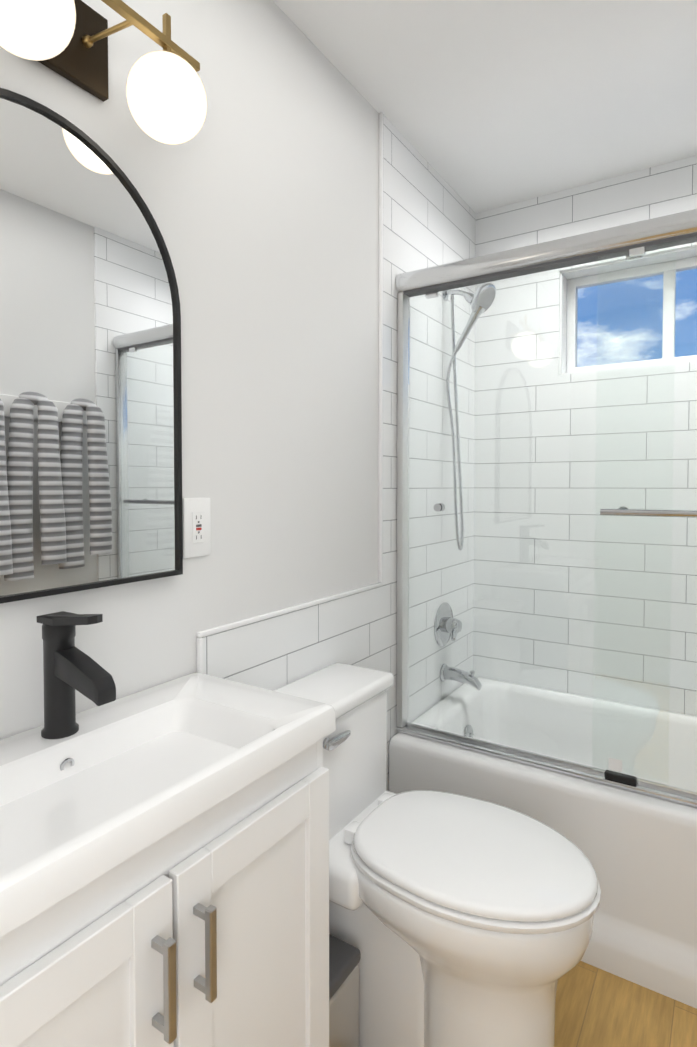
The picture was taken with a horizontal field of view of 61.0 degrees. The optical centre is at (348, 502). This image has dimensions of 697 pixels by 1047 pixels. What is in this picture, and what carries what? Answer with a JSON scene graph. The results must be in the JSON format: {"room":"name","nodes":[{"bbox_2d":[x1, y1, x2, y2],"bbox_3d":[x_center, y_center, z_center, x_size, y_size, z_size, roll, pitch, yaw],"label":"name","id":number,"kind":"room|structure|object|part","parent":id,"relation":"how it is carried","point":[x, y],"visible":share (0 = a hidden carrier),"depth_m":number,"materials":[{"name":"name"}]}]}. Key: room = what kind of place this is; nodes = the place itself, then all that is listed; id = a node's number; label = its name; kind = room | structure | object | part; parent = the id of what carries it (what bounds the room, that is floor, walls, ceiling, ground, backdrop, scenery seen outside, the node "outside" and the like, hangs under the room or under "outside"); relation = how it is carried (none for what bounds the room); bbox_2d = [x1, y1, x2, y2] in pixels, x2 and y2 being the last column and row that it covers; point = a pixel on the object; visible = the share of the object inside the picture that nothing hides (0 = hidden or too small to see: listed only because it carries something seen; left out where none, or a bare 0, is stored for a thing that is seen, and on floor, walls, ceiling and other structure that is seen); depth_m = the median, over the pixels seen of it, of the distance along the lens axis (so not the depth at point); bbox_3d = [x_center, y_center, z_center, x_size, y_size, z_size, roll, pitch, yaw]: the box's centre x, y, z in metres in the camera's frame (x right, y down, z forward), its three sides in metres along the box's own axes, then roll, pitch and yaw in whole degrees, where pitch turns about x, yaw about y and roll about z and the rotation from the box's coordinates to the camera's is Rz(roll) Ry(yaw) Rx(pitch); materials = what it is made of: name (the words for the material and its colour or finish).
{"room":"bathroom","nodes":[
{"label":"bathroom","id":0,"kind":"room"},
{"bbox_2d":[0,0,378,739],"bbox_3d":[-0.378,0.023,1.256,0.100,2.465,3.450,1,2,33],"label":"wall","id":1,"kind":"structure","parent":0,"point":[260,194],"depth_m":1.38,"materials":[{"name":"white paint"}]},
{"bbox_2d":[0,88,182,603],"bbox_3d":[-0.491,-0.239,0.958,0.022,0.782,0.545,1,2,33],"label":"mirror","id":2,"kind":"object","parent":1,"relation":"attached to","point":[90,419],"visible":0.96,"depth_m":1.00,"materials":[{"name":"black mirror"}]},
{"bbox_2d":[0,0,206,144],"bbox_3d":[-0.403,-0.740,0.938,0.179,0.213,0.394,1,2,33],"label":"sconce","id":3,"kind":"object","parent":1,"relation":"attached to","point":[165,88],"visible":1,"depth_m":0.98,"materials":[{"name":"white glass"}]},
{"bbox_3d":[-0.453,-0.698,0.822,0.136,0.136,0.136,1,2,33],"label":"globe","id":4,"kind":"part","parent":3,"relation":"part of"},
{"bbox_3d":[-0.399,-0.790,0.992,0.098,0.024,0.035,1,2,33],"label":"arm","id":5,"kind":"part","parent":3,"relation":"part of"},
{"bbox_3d":[-0.317,-0.808,1.030,0.010,0.077,0.010,1,2,33],"label":"post","id":6,"kind":"part","parent":3,"relation":"part of","materials":[{"name":"gold metal"}]},
{"bbox_3d":[-0.317,-0.704,1.033,0.136,0.136,0.136,1,2,33],"label":"globe","id":7,"kind":"part","parent":3,"relation":"part of"},
{"bbox_2d":[183,498,210,557],"bbox_3d":[-0.319,0.053,1.248,0.009,0.124,0.074,1,2,33],"label":"electrical outlet","id":8,"kind":"object","parent":1,"relation":"attached to","point":[196,528],"visible":1,"depth_m":1.24,"materials":[{"name":"white plastic"}]},
{"bbox_2d":[197,638,202,673],"bbox_3d":[-0.316,0.771,1.269,0.013,0.968,0.010,1,2,33],"label":"trim","id":9,"kind":"structure","parent":1,"relation":"attached to","point":[199,655],"depth_m":1.25,"materials":[{"name":"white tile"}]},
{"bbox_2d":[196,582,382,637],"bbox_3d":[-0.106,0.273,1.581,0.013,0.012,0.784,1,2,33],"label":"trim","id":10,"kind":"structure","parent":1,"relation":"attached to","point":[218,629],"depth_m":1.47,"materials":[{"name":"white tile"}]},
{"bbox_2d":[202,586,381,690],"bbox_3d":[-0.105,0.763,1.598,0.010,0.968,0.772,1,2,33],"label":"tile wainscot","id":11,"kind":"structure","parent":1,"relation":"attached to","point":[275,653],"depth_m":1.54,"materials":[{"name":"white tile"}]},
{"bbox_2d":[378,112,383,582],"bbox_3d":[0.103,-0.484,1.885,0.013,1.485,0.012,1,2,33],"label":"trim","id":12,"kind":"structure","parent":1,"relation":"attached to","point":[380,434],"depth_m":1.88,"materials":[{"name":"white"}]},
{"bbox_2d":[382,115,475,790],"bbox_3d":[0.327,-0.004,2.247,0.010,2.465,0.820,1,2,33],"label":"shower wall tile","id":13,"kind":"structure","parent":1,"relation":"attached to","point":[429,216],"depth_m":2.16,"materials":[{"name":"white tile"}]},
{"bbox_2d":[434,602,461,646],"bbox_3d":[0.407,0.480,2.297,0.083,0.172,0.172,1,2,33],"label":"shower valve","id":14,"kind":"object","parent":13,"relation":"attached to","point":[440,635],"depth_m":2.28,"materials":[{"name":"silver metal"}]},
{"bbox_3d":[0.377,0.479,2.316,0.012,0.172,0.172,1,2,33],"label":"plate","id":15,"kind":"part","parent":14,"relation":"part of","materials":[{"name":"silver metal"}]},
{"bbox_3d":[0.403,0.496,2.253,0.041,0.049,0.085,1,2,33],"label":"lever","id":16,"kind":"part","parent":14,"relation":"part of","materials":[{"name":"silver metal"}]},
{"bbox_2d":[440,664,481,689],"bbox_3d":[0.435,0.674,2.284,0.150,0.076,0.068,1,2,33],"label":"tub spout","id":17,"kind":"object","parent":13,"relation":"attached to","point":[473,680],"depth_m":2.27,"materials":[{"name":"silver metal"}]},
{"bbox_2d":[442,283,495,549],"bbox_3d":[0.453,-0.325,2.241,0.197,1.019,0.120,1,2,33],"label":"shower head","id":18,"kind":"object","parent":13,"relation":"attached to","point":[476,309],"depth_m":2.25},
{"bbox_3d":[0.418,-0.794,2.256,0.099,0.045,0.019,1,2,33],"label":"arm","id":19,"kind":"part","parent":18,"relation":"part of"},
{"bbox_3d":[0.456,-0.658,2.232,0.124,0.171,0.048,1,2,33],"label":"handle","id":20,"kind":"part","parent":18,"relation":"part of","materials":[{"name":"silver metal"}]},
{"bbox_2d":[273,0,696,212],"bbox_3d":[0.306,-1.247,0.780,1.730,0.100,3.450,1,2,33],"label":"ceiling","id":21,"kind":"structure","parent":0,"point":[482,105],"depth_m":1.71,"materials":[{"name":"white paint"}]},
{"bbox_2d":[555,961,696,1046],"bbox_3d":[0.306,1.317,0.849,1.730,0.100,3.450,1,2,33],"label":"floor","id":22,"kind":"structure","parent":0,"point":[596,1007],"depth_m":1.44,"materials":[{"name":"brown wood"}]},
{"bbox_2d":[0,611,335,1046],"bbox_3d":[-0.356,0.718,0.856,0.385,1.098,0.722,1,2,33],"label":"bathroom vanity","id":23,"kind":"object","parent":22,"relation":"on","point":[164,864],"visible":1,"depth_m":0.85,"materials":[{"name":"white paint"}]},
{"bbox_3d":[-0.327,0.518,0.621,0.019,0.060,0.225,1,2,33],"label":"door rail","id":24,"kind":"part","parent":23,"relation":"part of","materials":[{"name":"white paint"}]},
{"bbox_3d":[-0.331,0.758,0.630,0.010,0.520,0.325,1,2,33],"label":"door panel","id":25,"kind":"part","parent":23,"relation":"part of","materials":[{"name":"white paint"}]},
{"bbox_2d":[37,611,115,738],"bbox_3d":[-0.417,0.266,0.909,0.149,0.198,0.054,1,2,33],"label":"faucet","id":26,"kind":"object","parent":23,"relation":"on","point":[66,668],"depth_m":0.91,"materials":[{"name":"black metal"}]},
{"bbox_3d":[-0.232,0.646,0.733,0.024,0.010,0.010,1,2,33],"label":"pull post","id":27,"kind":"part","parent":23,"relation":"part of","materials":[{"name":"silver metal"}]},
{"bbox_3d":[-0.232,0.547,0.730,0.024,0.010,0.010,1,2,33],"label":"pull post","id":28,"kind":"part","parent":23,"relation":"part of","materials":[{"name":"silver metal"}]},
{"bbox_3d":[-0.247,0.452,0.778,0.018,0.072,0.674,1,2,33],"label":"rail","id":29,"kind":"part","parent":23,"relation":"part of","materials":[{"name":"white paint"}]},
{"bbox_3d":[-0.195,0.644,0.790,0.024,0.010,0.010,1,2,33],"label":"pull post","id":30,"kind":"part","parent":23,"relation":"part of","materials":[{"name":"silver metal"}]},
{"bbox_3d":[-0.195,0.545,0.787,0.024,0.010,0.010,1,2,33],"label":"pull post","id":31,"kind":"part","parent":23,"relation":"part of","materials":[{"name":"silver metal"}]},
{"bbox_3d":[-0.136,0.510,0.918,0.019,0.060,0.225,1,2,33],"label":"door rail","id":32,"kind":"part","parent":23,"relation":"part of","materials":[{"name":"white paint"}]},
{"bbox_3d":[-0.139,0.750,0.926,0.010,0.520,0.325,1,2,33],"label":"door panel","id":33,"kind":"part","parent":23,"relation":"part of","materials":[{"name":"white paint"}]},
{"bbox_2d":[329,934,360,1046],"bbox_3d":[-0.104,1.107,1.267,0.284,0.298,0.157,1,2,33],"label":"trash can","id":34,"kind":"object","parent":22,"relation":"on","point":[344,959],"visible":0.19,"depth_m":1.23,"materials":[{"name":"silver metal"}]},
{"bbox_3d":[-0.118,0.973,1.273,0.250,0.030,0.157,1,2,33],"label":"lid","id":35,"kind":"part","parent":34,"relation":"part of","materials":[{"name":"grey plastic"}]},
{"bbox_2d":[274,663,600,1046],"bbox_3d":[0.171,0.858,1.335,0.738,0.792,0.392,1,2,33],"label":"toilet","id":36,"kind":"object","parent":22,"relation":"on","point":[456,920],"visible":0.79,"depth_m":1.22,"materials":[{"name":"white ceramic"}]},
{"bbox_3d":[-0.059,0.477,1.472,0.192,0.038,0.384,1,2,33],"label":"tank lid","id":37,"kind":"part","parent":36,"relation":"part of","materials":[{"name":"white ceramic"}]},
{"bbox_3d":[-0.022,0.541,1.349,0.012,0.022,0.090,1,2,33],"label":"lever handle","id":38,"kind":"part","parent":36,"relation":"part of","materials":[{"name":"silver metal"}]},
{"bbox_3d":[-0.063,0.673,1.480,0.178,0.354,0.364,1,2,33],"label":"tank","id":39,"kind":"part","parent":36,"relation":"part of","materials":[{"name":"white ceramic"}]},
{"bbox_3d":[0.266,0.742,1.270,0.502,0.022,0.382,1,2,33],"label":"lid","id":40,"kind":"part","parent":36,"relation":"part of","materials":[{"name":"white plastic"}]},
{"bbox_3d":[0.266,0.763,1.270,0.511,0.016,0.392,1,2,33],"label":"seat","id":41,"kind":"part","parent":36,"relation":"part of","materials":[{"name":"white plastic"}]},
{"bbox_2d":[389,677,696,1008],"bbox_3d":[0.965,1.010,1.861,1.506,0.460,0.798,1,2,33],"label":"bathtub","id":42,"kind":"object","parent":22,"relation":"on","point":[639,850],"visible":0.56,"depth_m":1.67,"materials":[{"name":"white ceramic"}]},
{"bbox_2d":[396,209,696,807],"bbox_3d":[0.800,0.018,1.579,1.506,1.535,0.110,1,2,33],"label":"shower door","id":43,"kind":"structure","parent":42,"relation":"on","point":[635,241],"depth_m":1.71,"materials":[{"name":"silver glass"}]},
{"bbox_3d":[1.051,0.040,1.419,0.862,1.441,0.006,1,2,33],"label":"glass","id":44,"kind":"part","parent":43,"relation":"part of","materials":[{"name":"clear glass"}]},
{"bbox_2d":[567,256,694,279],"bbox_3d":[1.206,-1.078,2.221,0.760,0.315,0.140,1,2,33],"label":"wall","id":45,"kind":"structure","parent":0,"point":[633,267],"depth_m":2.33,"materials":[{"name":"white paint"}]},
{"bbox_2d":[559,155,696,271],"bbox_3d":[1.165,-1.077,2.158,0.760,0.315,0.010,1,2,33],"label":"tile","id":46,"kind":"structure","parent":45,"relation":"attached to","point":[669,188],"depth_m":2.22,"materials":[{"name":"white tile"}]},
{"bbox_2d":[560,246,696,278],"bbox_3d":[1.191,-0.916,2.203,0.760,0.008,0.085,1,2,33],"label":"window header","id":47,"kind":"object","parent":45,"relation":"attached to","point":[650,258],"depth_m":2.26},
{"bbox_3d":[1.206,0.361,2.260,0.760,1.735,0.140,1,2,33],"label":"wall","id":48,"kind":"structure","parent":0,"visible":0},
{"bbox_2d":[555,362,696,716],"bbox_3d":[1.165,0.363,2.197,0.760,1.735,0.010,1,2,33],"label":"wall tile","id":49,"kind":"structure","parent":48,"relation":"attached to","point":[580,552],"depth_m":2.25,"materials":[{"name":"white tile"}]},
{"bbox_2d":[560,360,696,374],"bbox_3d":[1.191,-0.509,2.214,0.760,0.008,0.085,1,2,33],"label":"sill","id":50,"kind":"structure","parent":48,"relation":"attached to","point":[628,367],"depth_m":2.25,"materials":[{"name":"white tile"}]},
{"bbox_2d":[566,256,696,372],"bbox_3d":[1.225,-0.714,2.261,0.744,0.399,0.040,1,2,33],"label":"window","id":51,"kind":"structure","parent":48,"relation":"in","point":[573,331],"depth_m":2.31,"materials":[{"name":"white plastic"}]},
{"bbox_3d":[0.927,-0.719,2.453,0.035,0.399,0.040,1,2,33],"label":"frame","id":52,"kind":"part","parent":51,"relation":"part of","materials":[{"name":"white plastic"}]},
{"bbox_3d":[1.225,-0.532,2.265,0.680,0.035,0.038,1,2,33],"label":"frame","id":53,"kind":"part","parent":51,"relation":"part of","materials":[{"name":"white plastic"}]},
{"bbox_3d":[1.225,-0.896,2.256,0.680,0.035,0.038,1,2,33],"label":"window frame","id":54,"kind":"part","parent":51,"relation":"part of","materials":[{"name":"white plastic"}]},
{"bbox_3d":[0.735,-0.012,2.554,0.362,2.465,0.140,1,2,33],"label":"wall","id":55,"kind":"structure","parent":0,"visible":0},
{"bbox_2d":[473,191,559,690],"bbox_3d":[0.698,-0.010,2.489,0.352,2.465,0.010,1,2,33],"label":"wall tile","id":56,"kind":"structure","parent":55,"relation":"attached to","point":[532,221],"depth_m":2.47,"materials":[{"name":"white tile"}]},
{"bbox_2d":[559,271,566,374],"bbox_3d":[0.875,-0.718,2.412,0.008,0.415,0.085,1,2,33],"label":"jamb","id":57,"kind":"structure","parent":55,"relation":"attached to","point":[563,324],"depth_m":2.39,"materials":[{"name":"white paint"}]}
]}

